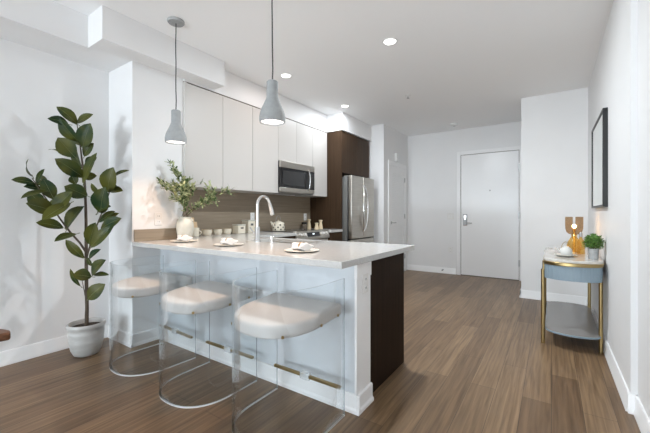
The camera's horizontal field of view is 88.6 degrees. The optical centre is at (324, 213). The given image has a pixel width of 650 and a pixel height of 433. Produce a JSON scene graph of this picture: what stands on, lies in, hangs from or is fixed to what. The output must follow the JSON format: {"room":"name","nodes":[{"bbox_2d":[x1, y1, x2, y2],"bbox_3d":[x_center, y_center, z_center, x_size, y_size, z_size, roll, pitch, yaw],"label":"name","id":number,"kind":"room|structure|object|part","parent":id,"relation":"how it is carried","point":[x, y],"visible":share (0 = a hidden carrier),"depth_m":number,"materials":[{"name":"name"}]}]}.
{"room":"apartment kitchen","nodes":[
{"label":"apartment kitchen","id":0,"kind":"room"},
{"bbox_2d":[0,38,108,351],"bbox_3d":[-4.322,-0.214,-0.114,0.120,2.740,7.950,0,0,34],"label":"wall","id":1,"kind":"structure","parent":0,"point":[39,297],"depth_m":2.71,"materials":[{"name":"paint"}]},
{"bbox_2d":[0,325,107,366],"bbox_3d":[-4.264,1.102,-0.154,0.022,0.108,7.950,0,0,34],"label":"baseboard","id":2,"kind":"structure","parent":1,"relation":"attached to","point":[19,354],"depth_m":2.68,"materials":[{"name":"white paint"}]},
{"bbox_2d":[109,61,182,333],"bbox_3d":[-1.770,-0.214,3.248,0.560,2.740,0.480,0,0,34],"label":"wall","id":3,"kind":"structure","parent":0,"point":[142,98],"depth_m":3.02,"materials":[{"name":"paint"}]},
{"bbox_2d":[107,325,159,347],"bbox_3d":[-1.785,1.102,3.099,0.462,0.108,0.262,0,0,34],"label":"baseboard","id":4,"kind":"structure","parent":3,"relation":"attached to","point":[125,338],"depth_m":2.98,"materials":[{"name":"white paint"}]},
{"bbox_2d":[134,228,177,241],"bbox_3d":[-1.530,0.193,3.092,0.012,0.104,0.468,0,0,34],"label":"trim","id":5,"kind":"structure","parent":3,"relation":"attached to","point":[166,233],"depth_m":3.04,"materials":[{"name":"laminate"}]},
{"bbox_2d":[154,213,161,224],"bbox_3d":[-1.540,0.051,3.079,0.009,0.116,0.072,0,0,34],"label":"outlet","id":6,"kind":"object","parent":3,"relation":"attached to","point":[157,216],"visible":1,"depth_m":3.07,"materials":[{"name":"white plastic"}]},
{"bbox_2d":[0,0,371,141],"bbox_3d":[-2.834,-1.445,1.292,0.760,0.278,11.950,0,0,34],"label":"soffit","id":7,"kind":"structure","parent":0,"point":[106,39],"depth_m":2.79,"materials":[{"name":"paint"}]},
{"bbox_2d":[0,270,640,432],"bbox_3d":[-1.205,1.216,0.940,4.150,0.120,13.400,0,0,34],"label":"floor","id":8,"kind":"structure","parent":0,"point":[476,360],"depth_m":2.23,"materials":[{"name":"brown wood"}]},
{"bbox_2d":[0,329,10,341],"bbox_3d":[-1.794,0.756,1.209,0.731,0.805,0.736,0,0,0],"label":"armchair","id":9,"kind":"object","parent":8,"relation":"on","point":[5,334],"visible":1,"depth_m":1.50,"materials":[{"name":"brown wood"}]},
{"bbox_2d":[66,317,105,357],"bbox_3d":[-1.968,1.026,2.747,0.271,0.261,0.271,0,0,34],"label":"plant pot","id":10,"kind":"object","parent":8,"relation":"on","point":[83,341],"visible":0.98,"depth_m":2.66,"materials":[{"name":"white ceramic"}]},
{"bbox_2d":[11,107,128,325],"bbox_3d":[-1.966,0.038,2.636,0.766,1.772,0.330,0,0,-22],"label":"rubber plant","id":11,"kind":"object","parent":10,"relation":"in","point":[83,137],"visible":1,"depth_m":2.63,"materials":[{"name":"green plant"}]},
{"bbox_3d":[-1.993,0.092,2.681,0.530,1.664,0.179,0,0,-16],"label":"stem","id":12,"kind":"part","parent":11,"relation":"part of","materials":[{"name":"green plant"}]},
{"bbox_2d":[109,255,195,376],"bbox_3d":[-1.393,0.763,2.623,0.530,0.785,0.500,0,0,37],"label":"bar stool","id":13,"kind":"object","parent":8,"relation":"on","point":[155,283],"visible":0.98,"depth_m":2.53,"materials":[{"name":"white plastic"}]},
{"bbox_3d":[-1.397,0.558,2.617,0.500,0.099,0.463,0,0,37],"label":"seat","id":14,"kind":"part","parent":13,"relation":"part of","materials":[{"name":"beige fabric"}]},
{"bbox_3d":[-1.370,0.986,2.882,0.227,0.016,0.020,0,0,37],"label":"foot rail","id":15,"kind":"part","parent":13,"relation":"part of","materials":[{"name":"gold metal"}]},
{"bbox_3d":[-1.149,0.986,2.715,0.227,0.016,0.020,0,0,37],"label":"foot rail","id":16,"kind":"part","parent":13,"relation":"part of","materials":[{"name":"gold metal"}]},
{"bbox_2d":[159,261,256,407],"bbox_3d":[-0.825,0.763,2.236,0.530,0.785,0.500,0,0,34],"label":"bar stool","id":17,"kind":"object","parent":8,"relation":"on","point":[204,296],"visible":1,"depth_m":2.15,"materials":[{"name":"white leather"}]},
{"bbox_3d":[-0.829,0.558,2.231,0.500,0.099,0.463,0,0,34],"label":"seat","id":18,"kind":"part","parent":17,"relation":"part of","materials":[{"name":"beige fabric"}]},
{"bbox_3d":[-0.816,0.986,2.497,0.227,0.016,0.020,0,0,34],"label":"foot rail","id":19,"kind":"part","parent":17,"relation":"part of","materials":[{"name":"gold metal"}]},
{"bbox_3d":[-0.587,0.986,2.341,0.227,0.016,0.020,0,0,34],"label":"foot rail","id":20,"kind":"part","parent":17,"relation":"part of","materials":[{"name":"gold metal"}]},
{"bbox_2d":[159,249,403,415],"bbox_3d":[-0.447,0.720,2.824,2.100,0.873,0.812,0,0,34],"label":"peninsula base","id":21,"kind":"object","parent":8,"relation":"on","point":[374,319],"visible":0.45,"depth_m":2.24,"materials":[{"name":"white paint"}]},
{"bbox_3d":[-0.633,0.720,2.584,2.063,0.873,0.162,0,0,34],"label":"panel","id":22,"kind":"part","parent":21,"relation":"part of","materials":[{"name":"white paint"}]},
{"bbox_3d":[-0.611,1.102,2.562,2.077,0.108,0.194,0,0,34],"label":"baseboard","id":23,"kind":"part","parent":21,"relation":"part of","materials":[{"name":"white paint"}]},
{"bbox_2d":[132,231,414,268],"bbox_3d":[-0.399,0.265,3.156,2.449,0.037,1.880,0,0,34],"label":"countertop","id":24,"kind":"structure","parent":21,"relation":"on","point":[330,254],"depth_m":2.37,"materials":[{"name":"stone"}]},
{"bbox_2d":[170,239,196,241],"bbox_3d":[-1.229,0.239,2.906,0.226,0.013,0.226,0,0,34],"label":"plate","id":25,"kind":"object","parent":24,"relation":"on","point":[190,240],"visible":0.79,"depth_m":2.90,"materials":[{"name":"white ceramic"}]},
{"bbox_2d":[177,235,192,240],"bbox_3d":[-1.229,0.211,2.906,0.118,0.054,0.140,0,0,-39],"label":"napkin","id":26,"kind":"object","parent":25,"relation":"on","point":[184,237],"visible":0.96,"depth_m":2.86,"materials":[{"name":"white fabric"}]},
{"bbox_2d":[176,217,193,236],"bbox_3d":[-1.333,0.139,3.170,0.158,0.214,0.158,0,0,34],"label":"vase","id":27,"kind":"object","parent":24,"relation":"on","point":[184,225],"visible":0.83,"depth_m":3.12,"materials":[{"name":"beige ceramic"}]},
{"bbox_2d":[156,177,187,215],"bbox_3d":[-1.413,-0.059,3.075,0.248,0.551,0.239,0,0,-5],"label":"branch","id":28,"kind":"object","parent":27,"relation":"in","point":[166,185],"visible":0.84,"depth_m":3.03,"materials":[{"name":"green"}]},
{"bbox_2d":[164,159,186,216],"bbox_3d":[-1.391,-0.147,3.119,0.145,0.726,0.231,0,0,34],"label":"branch","id":29,"kind":"object","parent":27,"relation":"in","point":[170,162],"visible":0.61,"depth_m":3.11,"materials":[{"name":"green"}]},
{"bbox_2d":[169,180,190,216],"bbox_3d":[-1.355,-0.050,3.077,0.210,0.532,0.241,0,0,34],"label":"branch","id":30,"kind":"object","parent":27,"relation":"in","point":[182,188],"visible":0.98,"depth_m":3.07,"materials":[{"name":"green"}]},
{"bbox_2d":[169,171,203,215],"bbox_3d":[-1.312,-0.089,3.188,0.191,0.610,0.309,0,0,34],"label":"branch","id":31,"kind":"object","parent":27,"relation":"in","point":[183,178],"visible":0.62,"depth_m":3.16,"materials":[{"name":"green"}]},
{"bbox_2d":[187,188,218,213],"bbox_3d":[-1.187,-0.025,3.222,0.325,0.483,0.157,0,0,-35],"label":"branch","id":32,"kind":"object","parent":27,"relation":"in","point":[214,198],"visible":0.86,"depth_m":3.22,"materials":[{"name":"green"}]},
{"bbox_2d":[188,181,234,214],"bbox_3d":[-1.100,-0.059,3.228,0.474,0.550,0.152,0,0,-13],"label":"branch","id":33,"kind":"object","parent":27,"relation":"in","point":[213,193],"visible":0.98,"depth_m":3.22,"materials":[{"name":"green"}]},
{"bbox_2d":[192,228,201,236],"bbox_3d":[-1.360,0.199,3.495,0.107,0.095,0.088,0,0,34],"label":"mug","id":34,"kind":"object","parent":24,"relation":"on","point":[196,230],"visible":0.76,"depth_m":3.47,"materials":[{"name":"beige ceramic"}]},
{"bbox_2d":[202,229,211,235],"bbox_3d":[-1.326,0.212,3.741,0.108,0.068,0.108,0,0,34],"label":"bowl","id":35,"kind":"object","parent":24,"relation":"on","point":[206,232],"visible":0.99,"depth_m":3.70,"materials":[{"name":"beige ceramic"}]},
{"bbox_2d":[213,229,221,234],"bbox_3d":[-1.246,0.212,3.858,0.108,0.068,0.108,0,0,34],"label":"bowl","id":36,"kind":"object","parent":24,"relation":"on","point":[215,231],"visible":1,"depth_m":3.82,"materials":[{"name":"beige ceramic"}]},
{"bbox_2d":[222,228,231,233],"bbox_3d":[-1.169,0.212,3.971,0.108,0.068,0.108,0,0,34],"label":"bowl","id":37,"kind":"object","parent":24,"relation":"on","point":[224,230],"visible":0.87,"depth_m":3.93,"materials":[{"name":"beige ceramic"}]},
{"bbox_2d":[213,243,243,245],"bbox_3d":[-0.743,0.239,2.567,0.226,0.013,0.226,0,0,34],"label":"plate","id":38,"kind":"object","parent":24,"relation":"on","point":[218,244],"visible":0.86,"depth_m":2.55,"materials":[{"name":"white ceramic"}]},
{"bbox_2d":[220,238,237,244],"bbox_3d":[-0.743,0.211,2.567,0.118,0.054,0.140,0,0,-33],"label":"napkin","id":39,"kind":"object","parent":38,"relation":"on","point":[230,241],"visible":0.99,"depth_m":2.52,"materials":[{"name":"white fabric"}]},
{"bbox_2d":[232,224,245,233],"bbox_3d":[-1.050,0.189,4.058,0.119,0.114,0.119,0,0,34],"label":"canister","id":40,"kind":"object","parent":24,"relation":"on","point":[236,228],"visible":1,"depth_m":4.02,"materials":[{"name":"beige ceramic"}]},
{"bbox_2d":[241,220,255,232],"bbox_3d":[-0.976,0.164,4.255,0.129,0.164,0.129,0,0,34],"label":"canister","id":41,"kind":"object","parent":24,"relation":"on","point":[249,223],"visible":0.88,"depth_m":4.20,"materials":[{"name":"beige ceramic"}]},
{"bbox_2d":[249,195,273,241],"bbox_3d":[-0.563,0.042,2.964,0.132,0.408,0.220,0,0,38],"label":"kitchen faucet","id":42,"kind":"object","parent":24,"relation":"on","point":[256,232],"visible":0.99,"depth_m":2.87,"materials":[{"name":"silver metal"}]},
{"bbox_3d":[-0.541,-0.018,2.930,0.026,0.288,0.164,0,0,38],"label":"spout","id":43,"kind":"part","parent":42,"relation":"part of","materials":[{"name":"silver metal"}]},
{"bbox_2d":[270,236,276,242],"bbox_3d":[-0.434,0.218,2.803,0.038,0.056,0.075,0,0,34],"label":"soap dispenser","id":44,"kind":"object","parent":24,"relation":"on","point":[272,237],"visible":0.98,"depth_m":2.78,"materials":[{"name":"silver metal"}]},
{"bbox_2d":[284,248,318,252],"bbox_3d":[-0.150,0.239,2.158,0.226,0.013,0.226,0,0,34],"label":"plate","id":45,"kind":"object","parent":24,"relation":"on","point":[288,249],"visible":0.75,"depth_m":2.14,"materials":[{"name":"white ceramic"}]},
{"bbox_2d":[291,242,313,250],"bbox_3d":[-0.150,0.211,2.158,0.118,0.054,0.140,0,0,-36],"label":"napkin","id":46,"kind":"object","parent":45,"relation":"on","point":[303,246],"visible":0.98,"depth_m":2.11,"materials":[{"name":"white fabric"}]},
{"bbox_3d":[0.229,0.720,1.999,0.020,0.873,0.188,0,0,34],"label":"post","id":47,"kind":"part","parent":21,"relation":"part of","materials":[{"name":"white paint"}]},
{"bbox_2d":[362,273,367,293],"bbox_3d":[0.244,0.421,2.005,0.009,0.116,0.072,0,0,34],"label":"outlet","id":48,"kind":"object","parent":21,"relation":"attached to","point":[365,276],"visible":1,"depth_m":2.00,"materials":[{"name":"white plastic"}]},
{"bbox_3d":[0.431,0.720,2.345,0.025,0.873,0.618,0,0,34],"label":"panel","id":49,"kind":"part","parent":21,"relation":"part of","materials":[{"name":"brown laminate"}]},
{"bbox_2d":[231,270,344,432],"bbox_3d":[-0.244,0.763,1.843,0.530,0.785,0.500,0,0,34],"label":"bar stool","id":50,"kind":"object","parent":8,"relation":"on","point":[276,315],"visible":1,"depth_m":1.77,"materials":[{"name":"white leather"}]},
{"bbox_3d":[-0.247,0.558,1.838,0.500,0.099,0.463,0,0,34],"label":"seat","id":51,"kind":"part","parent":50,"relation":"part of","materials":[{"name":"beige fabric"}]},
{"bbox_3d":[-0.234,0.986,2.104,0.227,0.016,0.020,0,0,34],"label":"foot rail","id":52,"kind":"part","parent":50,"relation":"part of","materials":[{"name":"gold metal"}]},
{"bbox_3d":[-0.005,0.986,1.948,0.227,0.016,0.020,0,0,34],"label":"foot rail","id":53,"kind":"part","parent":50,"relation":"part of","materials":[{"name":"gold metal"}]},
{"bbox_2d":[267,229,329,239],"bbox_3d":[-0.390,0.696,4.757,0.651,0.921,0.762,0,0,34],"label":"stove","id":54,"kind":"object","parent":8,"relation":"on","point":[313,234],"visible":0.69,"depth_m":4.64,"materials":[{"name":"grey metal"}]},
{"bbox_2d":[271,215,284,230],"bbox_3d":[-0.647,0.131,4.552,0.174,0.216,0.214,0,0,19],"label":"kettle","id":55,"kind":"object","parent":54,"relation":"on","point":[278,225],"visible":1,"depth_m":4.50,"materials":[{"name":"beige ceramic"}]},
{"bbox_2d":[267,229,319,232],"bbox_3d":[-0.427,0.250,4.782,0.562,0.020,0.762,0,0,34],"label":"cooktop","id":56,"kind":"object","parent":54,"relation":"in","point":[286,230],"depth_m":4.70,"materials":[{"name":"black glass"}]},
{"bbox_3d":[-0.174,0.295,4.610,0.072,0.121,0.762,0,0,34],"label":"control panel","id":57,"kind":"part","parent":54,"relation":"part of","materials":[{"name":"metal"}]},
{"bbox_2d":[328,232,340,240],"bbox_3d":[-0.091,0.720,5.232,0.612,0.872,0.338,0,0,34],"label":"base cabinet","id":58,"kind":"object","parent":8,"relation":"on","point":[335,236],"visible":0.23,"depth_m":5.05,"materials":[{"name":"brown wood"}]},
{"bbox_2d":[311,228,342,232],"bbox_3d":[-0.081,0.265,5.226,0.633,0.037,0.344,0,0,34],"label":"countertop","id":59,"kind":"structure","parent":58,"relation":"on","point":[329,230],"depth_m":5.12,"materials":[{"name":"stone"}]},
{"bbox_2d":[307,219,310,228],"bbox_3d":[-0.257,0.169,5.357,0.074,0.155,0.073,0,0,34],"label":"pepper mill","id":60,"kind":"object","parent":59,"relation":"on","point":[308,220],"visible":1,"depth_m":5.33,"materials":[{"name":"brown wood"}]},
{"bbox_2d":[319,220,322,228],"bbox_3d":[-0.070,0.175,5.338,0.074,0.142,0.073,0,0,34],"label":"pepper mill","id":61,"kind":"object","parent":59,"relation":"on","point":[320,221],"visible":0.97,"depth_m":5.31,"materials":[{"name":"brown wood"}]},
{"bbox_2d":[310,130,368,240],"bbox_3d":[0.272,-0.071,5.773,0.614,2.455,0.953,0,0,34],"label":"surround","id":62,"kind":"object","parent":8,"relation":"on","point":[347,154],"visible":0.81,"depth_m":5.34,"materials":[{"name":"brown wood"}]},
{"bbox_3d":[0.010,-0.071,5.388,0.614,2.455,0.022,0,0,34],"label":"panel","id":63,"kind":"part","parent":62,"relation":"part of","materials":[{"name":"brown wood"}]},
{"bbox_3d":[0.393,-0.971,5.423,0.020,0.653,0.463,0,0,34],"label":"door","id":64,"kind":"part","parent":62,"relation":"part of","materials":[{"name":"brown wood"}]},
{"bbox_3d":[0.655,-0.971,5.809,0.020,0.653,0.463,0,0,34],"label":"door","id":65,"kind":"part","parent":62,"relation":"part of","materials":[{"name":"brown wood"}]},
{"bbox_2d":[342,175,374,242],"bbox_3d":[0.358,0.278,5.676,0.807,1.756,0.790,0,0,34],"label":"refrigerator","id":66,"kind":"object","parent":8,"relation":"on","point":[357,192],"visible":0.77,"depth_m":5.31,"materials":[{"name":"grey metal"}]},
{"bbox_3d":[0.498,-0.099,5.341,0.067,1.000,0.393,0,0,34],"label":"door","id":67,"kind":"part","parent":66,"relation":"part of","materials":[{"name":"metal"}]},
{"bbox_3d":[0.610,0.735,5.505,0.067,0.642,0.790,0,0,34],"label":"freezer drawer","id":68,"kind":"part","parent":66,"relation":"part of","materials":[{"name":"metal"}]},
{"bbox_3d":[0.631,-0.084,5.437,0.034,0.770,0.099,0,0,-1],"label":"handle","id":69,"kind":"part","parent":66,"relation":"part of","materials":[{"name":"silver metal"}]},
{"bbox_3d":[0.681,-0.084,5.510,0.099,0.770,0.034,0,0,-21],"label":"handle","id":70,"kind":"part","parent":66,"relation":"part of","materials":[{"name":"silver metal"}]},
{"bbox_3d":[0.722,-0.099,5.669,0.067,1.000,0.393,0,0,34],"label":"door","id":71,"kind":"part","parent":66,"relation":"part of","materials":[{"name":"metal"}]},
{"bbox_2d":[541,247,603,353],"bbox_3d":[2.407,0.774,3.288,0.438,0.764,1.283,0,0,34],"label":"console table","id":72,"kind":"object","parent":8,"relation":"on","point":[574,320],"visible":0.89,"depth_m":2.92,"materials":[{"name":"stone"}]},
{"bbox_3d":[1.953,0.788,2.983,0.032,0.735,0.031,0,0,34],"label":"leg","id":73,"kind":"part","parent":72,"relation":"part of","materials":[{"name":"gold metal"}]},
{"bbox_3d":[2.524,0.788,3.822,0.032,0.735,0.031,0,0,34],"label":"leg","id":74,"kind":"part","parent":72,"relation":"part of","materials":[{"name":"gold metal"}]},
{"bbox_2d":[554,253,576,256],"bbox_3d":[2.201,0.382,3.050,0.175,0.019,0.175,0,0,34],"label":"saucer","id":75,"kind":"object","parent":72,"relation":"on","point":[557,254],"visible":0.82,"depth_m":3.00,"materials":[{"name":"white ceramic"}]},
{"bbox_2d":[556,242,572,254],"bbox_3d":[2.200,0.321,3.053,0.098,0.128,0.114,0,0,-40],"label":"teapot","id":76,"kind":"object","parent":75,"relation":"on","point":[565,250],"visible":0.87,"depth_m":3.02,"materials":[{"name":"white ceramic"}]},
{"bbox_2d":[546,301,600,339],"bbox_3d":[2.413,1.022,3.284,0.383,0.018,1.245,0,0,34],"label":"shelf","id":77,"kind":"object","parent":72,"relation":"attached to","point":[574,320],"depth_m":3.15,"materials":[{"name":"grey paint"}]},
{"bbox_2d":[571,224,580,252],"bbox_3d":[2.530,0.213,3.383,0.149,0.358,0.149,0,0,34],"label":"table lamp","id":78,"kind":"object","parent":72,"relation":"on","point":[574,235],"visible":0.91,"depth_m":3.37,"materials":[{"name":"gold metal"}]},
{"bbox_3d":[2.530,0.303,3.383,0.110,0.178,0.110,0,0,34],"label":"stem","id":79,"kind":"part","parent":78,"relation":"part of","materials":[{"name":"gold metal"}]},
{"bbox_3d":[2.855,0.858,3.597,0.029,0.597,0.029,0,0,34],"label":"leg","id":80,"kind":"part","parent":72,"relation":"part of","materials":[{"name":"gold metal"}]},
{"bbox_2d":[587,248,598,259],"bbox_3d":[2.308,0.346,2.863,0.082,0.091,0.082,0,0,34],"label":"pot","id":81,"kind":"object","parent":72,"relation":"on","point":[593,254],"visible":0.95,"depth_m":2.83,"materials":[{"name":"ceramic"}]},
{"bbox_2d":[582,233,605,248],"bbox_3d":[2.307,0.241,2.866,0.159,0.147,0.169,0,0,-27],"label":"boxwood plant","id":82,"kind":"object","parent":81,"relation":"in","point":[593,241],"visible":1,"depth_m":2.83,"materials":[{"name":"green plant"}]},
{"bbox_3d":[2.284,0.858,2.758,0.029,0.597,0.029,0,0,34],"label":"leg","id":83,"kind":"part","parent":72,"relation":"part of","materials":[{"name":"gold metal"}]},
{"bbox_2d":[52,0,612,136],"bbox_3d":[-1.205,-1.644,0.940,4.150,0.120,13.400,0,0,34],"label":"ceiling","id":84,"kind":"structure","parent":0,"point":[467,63],"depth_m":3.20,"materials":[{"name":"white paint"}]},
{"bbox_2d":[165,16,186,144],"bbox_3d":[-1.226,-1.083,2.740,0.166,1.002,0.166,0,0,34],"label":"pendant lamp","id":85,"kind":"object","parent":84,"relation":"hanging from","point":[175,134],"visible":1,"depth_m":2.71,"materials":[{"name":"grey concrete"}]},
{"bbox_3d":[-1.226,-0.718,2.740,0.166,0.272,0.166,0,0,34],"label":"lamp shade","id":86,"kind":"part","parent":85,"relation":"part of","materials":[{"name":"grey concrete"}]},
{"bbox_3d":[-1.226,-1.208,2.740,0.016,0.712,0.014,0,0,34],"label":"cord","id":87,"kind":"part","parent":85,"relation":"part of","materials":[{"name":"grey fabric"}]},
{"bbox_2d":[259,0,284,125],"bbox_3d":[-0.338,-1.083,2.135,0.166,1.002,0.166,0,0,34],"label":"pendant lamp","id":88,"kind":"object","parent":84,"relation":"hanging from","point":[272,113],"visible":1,"depth_m":2.10,"materials":[{"name":"grey concrete"}]},
{"bbox_3d":[-0.338,-0.718,2.135,0.166,0.272,0.166,0,0,34],"label":"lamp shade","id":89,"kind":"part","parent":88,"relation":"part of","materials":[{"name":"grey concrete"}]},
{"bbox_3d":[-0.338,-1.208,2.135,0.016,0.712,0.014,0,0,34],"label":"cord","id":90,"kind":"part","parent":88,"relation":"part of","materials":[{"name":"grey fabric"}]},
{"bbox_2d":[261,119,283,123],"bbox_3d":[-0.338,-0.594,2.135,0.149,0.004,0.149,0,0,34],"label":"diffuser","id":91,"kind":"object","parent":88,"relation":"attached to","point":[263,121],"depth_m":2.14,"materials":[{"name":"white glass"}]},
{"bbox_2d":[280,73,291,77],"bbox_3d":[-0.448,-1.581,3.823,0.144,0.006,0.144,0,0,34],"label":"recessed light","id":92,"kind":"object","parent":84,"relation":"in","point":[283,75],"visible":1,"depth_m":3.81,"materials":[{"name":"white ceramic"}]},
{"bbox_2d":[382,37,397,45],"bbox_3d":[0.598,-1.581,3.067,0.144,0.006,0.144,0,0,34],"label":"recessed light","id":93,"kind":"object","parent":84,"relation":"in","point":[390,41],"visible":1,"depth_m":3.06,"materials":[{"name":"white ceramic"}]},
{"bbox_2d":[369,124,407,269],"bbox_3d":[0.908,-0.214,6.687,1.120,2.740,1.180,0,0,34],"label":"wall","id":94,"kind":"structure","parent":0,"point":[386,141],"depth_m":5.98,"materials":[{"name":"paint"}]},
{"bbox_2d":[388,160,405,270],"bbox_3d":[1.411,0.093,6.369,0.069,2.125,0.876,0,0,34],"label":"door","id":95,"kind":"structure","parent":94,"relation":"in","point":[395,211],"depth_m":6.38,"materials":[{"name":"white paint"}]},
{"bbox_2d":[395,153,398,161],"bbox_3d":[1.366,-1.064,6.327,0.043,0.150,0.100,0,0,34],"label":"door chime","id":96,"kind":"object","parent":94,"relation":"attached to","point":[396,154],"visible":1,"depth_m":6.29,"materials":[{"name":"white plastic"}]},
{"bbox_2d":[408,121,520,273],"bbox_3d":[2.514,-0.214,6.381,4.120,2.740,0.120,0,0,34],"label":"wall","id":97,"kind":"structure","parent":0,"point":[432,158],"depth_m":6.51,"materials":[{"name":"paint"}]},
{"bbox_2d":[407,264,455,274],"bbox_3d":[2.089,1.102,6.584,0.950,0.108,0.022,0,0,34],"label":"baseboard","id":98,"kind":"structure","parent":97,"relation":"attached to","point":[409,267],"depth_m":6.57,"materials":[{"name":"white paint"}]},
{"bbox_2d":[457,146,520,280],"bbox_3d":[2.924,-0.004,5.973,1.077,2.320,0.091,0,0,34],"label":"door","id":99,"kind":"structure","parent":97,"relation":"in","point":[488,180],"depth_m":5.99,"materials":[{"name":"white paint"}]},
{"bbox_3d":[2.613,0.118,6.213,0.073,0.215,0.022,0,0,34],"label":"lock plate","id":100,"kind":"part","parent":99,"relation":"part of","materials":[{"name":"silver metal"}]},
{"bbox_2d":[521,87,587,296],"bbox_3d":[3.442,-0.214,4.879,0.895,2.740,1.320,0,0,34],"label":"wall","id":101,"kind":"structure","parent":0,"point":[554,126],"depth_m":4.38,"materials":[{"name":"paint"}]},
{"bbox_2d":[588,0,649,419],"bbox_3d":[0.050,-0.214,-0.753,0.170,2.740,11.810,0,0,34],"label":"wall","id":102,"kind":"structure","parent":0,"point":[613,84],"depth_m":2.04,"materials":[{"name":"paint"}]},
{"bbox_2d":[519,289,649,432],"bbox_3d":[0.055,1.102,0.041,0.779,0.108,13.130,0,0,34],"label":"baseboard","id":103,"kind":"structure","parent":102,"relation":"attached to","point":[622,388],"depth_m":2.30,"materials":[{"name":"white paint"}]},
{"bbox_2d":[591,107,607,207],"bbox_3d":[2.544,-0.459,3.095,0.034,0.810,0.920,0,0,34],"label":"wall mirror","id":104,"kind":"object","parent":102,"relation":"attached to","point":[599,133],"visible":1,"depth_m":2.89,"materials":[{"name":"black mirror"}]},
{"bbox_3d":[2.545,-0.459,3.094,0.025,0.770,0.880,0,0,34],"label":"glass","id":105,"kind":"part","parent":104,"relation":"part of","materials":[{"name":"white mirror"}]},
{"bbox_3d":[-0.778,-0.214,4.991,0.240,2.740,3.520,0,0,34],"label":"wall","id":106,"kind":"structure","parent":0,"visible":0},
{"bbox_2d":[187,83,252,191],"bbox_3d":[-1.264,-0.784,3.756,0.344,1.030,0.880,0,0,34],"label":"upper cabinet","id":107,"kind":"object","parent":106,"relation":"attached to","point":[219,127],"visible":0.68,"depth_m":3.62,"materials":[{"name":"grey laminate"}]},
{"bbox_2d":[183,81,186,177],"bbox_3d":[-1.517,-0.784,3.380,0.348,1.030,0.022,0,0,34],"label":"trim","id":108,"kind":"structure","parent":107,"relation":"attached to","point":[184,82],"depth_m":3.28,"materials":[{"name":"grey laminate"}]},
{"bbox_3d":[-1.253,-0.781,3.483,0.020,1.023,0.437,0,0,34],"label":"door","id":109,"kind":"part","parent":107,"relation":"part of","materials":[{"name":"grey laminate"}]},
{"bbox_3d":[-1.006,-0.781,3.847,0.020,1.023,0.437,0,0,34],"label":"door","id":110,"kind":"part","parent":107,"relation":"part of","materials":[{"name":"grey laminate"}]},
{"bbox_2d":[183,81,326,132],"bbox_3d":[-0.819,-1.302,4.415,0.338,0.006,2.518,0,0,34],"label":"trim","id":111,"kind":"structure","parent":107,"relation":"attached to","point":[183,81],"depth_m":3.83,"materials":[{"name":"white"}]},
{"bbox_2d":[183,190,309,234],"bbox_3d":[-0.957,-0.014,4.509,0.006,0.520,2.518,0,0,34],"label":"backsplash","id":112,"kind":"structure","parent":106,"relation":"attached to","point":[237,207],"depth_m":4.39,"materials":[{"name":"laminate"}]},
{"bbox_2d":[238,107,277,193],"bbox_3d":[-0.888,-0.784,4.309,0.344,1.030,0.453,0,0,34],"label":"upper cabinet","id":113,"kind":"object","parent":106,"relation":"attached to","point":[265,138],"visible":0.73,"depth_m":4.19,"materials":[{"name":"grey laminate"}]},
{"bbox_3d":[-0.754,-0.781,4.218,0.020,1.023,0.450,0,0,34],"label":"door","id":114,"kind":"part","parent":113,"relation":"part of","materials":[{"name":"grey laminate"}]},
{"bbox_2d":[278,118,312,166],"bbox_3d":[-0.544,-1.002,4.814,0.344,0.593,0.766,0,0,34],"label":"upper cabinet","id":115,"kind":"object","parent":106,"relation":"attached to","point":[295,140],"visible":0.64,"depth_m":4.70,"materials":[{"name":"grey laminate"}]},
{"bbox_3d":[-0.517,-1.000,4.565,0.020,0.586,0.380,0,0,34],"label":"door","id":116,"kind":"part","parent":115,"relation":"part of","materials":[{"name":"grey laminate"}]},
{"bbox_2d":[272,160,314,194],"bbox_3d":[-0.501,-0.492,4.785,0.436,0.418,0.762,0,0,34],"label":"microwave","id":117,"kind":"object","parent":115,"relation":"attached to","point":[293,178],"visible":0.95,"depth_m":4.65,"materials":[{"name":"silver metal"}]},
{"bbox_3d":[-0.428,-0.482,4.638,0.029,0.263,0.600,0,0,34],"label":"door","id":118,"kind":"part","parent":117,"relation":"part of","materials":[{"name":"black glass"}]},
{"bbox_3d":[-0.234,-0.481,4.850,0.069,0.313,0.019,0,0,34],"label":"handle","id":119,"kind":"part","parent":117,"relation":"part of","materials":[{"name":"silver metal"}]},
{"bbox_3d":[-0.214,-0.482,4.954,0.029,0.263,0.160,0,0,34],"label":"control panel","id":120,"kind":"part","parent":117,"relation":"part of","materials":[{"name":"black glass"}]},
{"bbox_3d":[-0.302,-1.000,4.881,0.020,0.586,0.380,0,0,34],"label":"door","id":121,"kind":"part","parent":115,"relation":"part of","materials":[{"name":"grey laminate"}]},
{"bbox_2d":[295,128,326,196],"bbox_3d":[-0.218,-0.784,5.293,0.344,1.030,0.388,0,0,34],"label":"upper cabinet","id":122,"kind":"object","parent":106,"relation":"attached to","point":[319,137],"visible":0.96,"depth_m":5.21,"materials":[{"name":"grey laminate"}]},
{"bbox_3d":[-0.084,-0.781,5.202,0.020,1.023,0.385,0,0,34],"label":"door","id":123,"kind":"part","parent":122,"relation":"part of","materials":[{"name":"grey laminate"}]}
]}

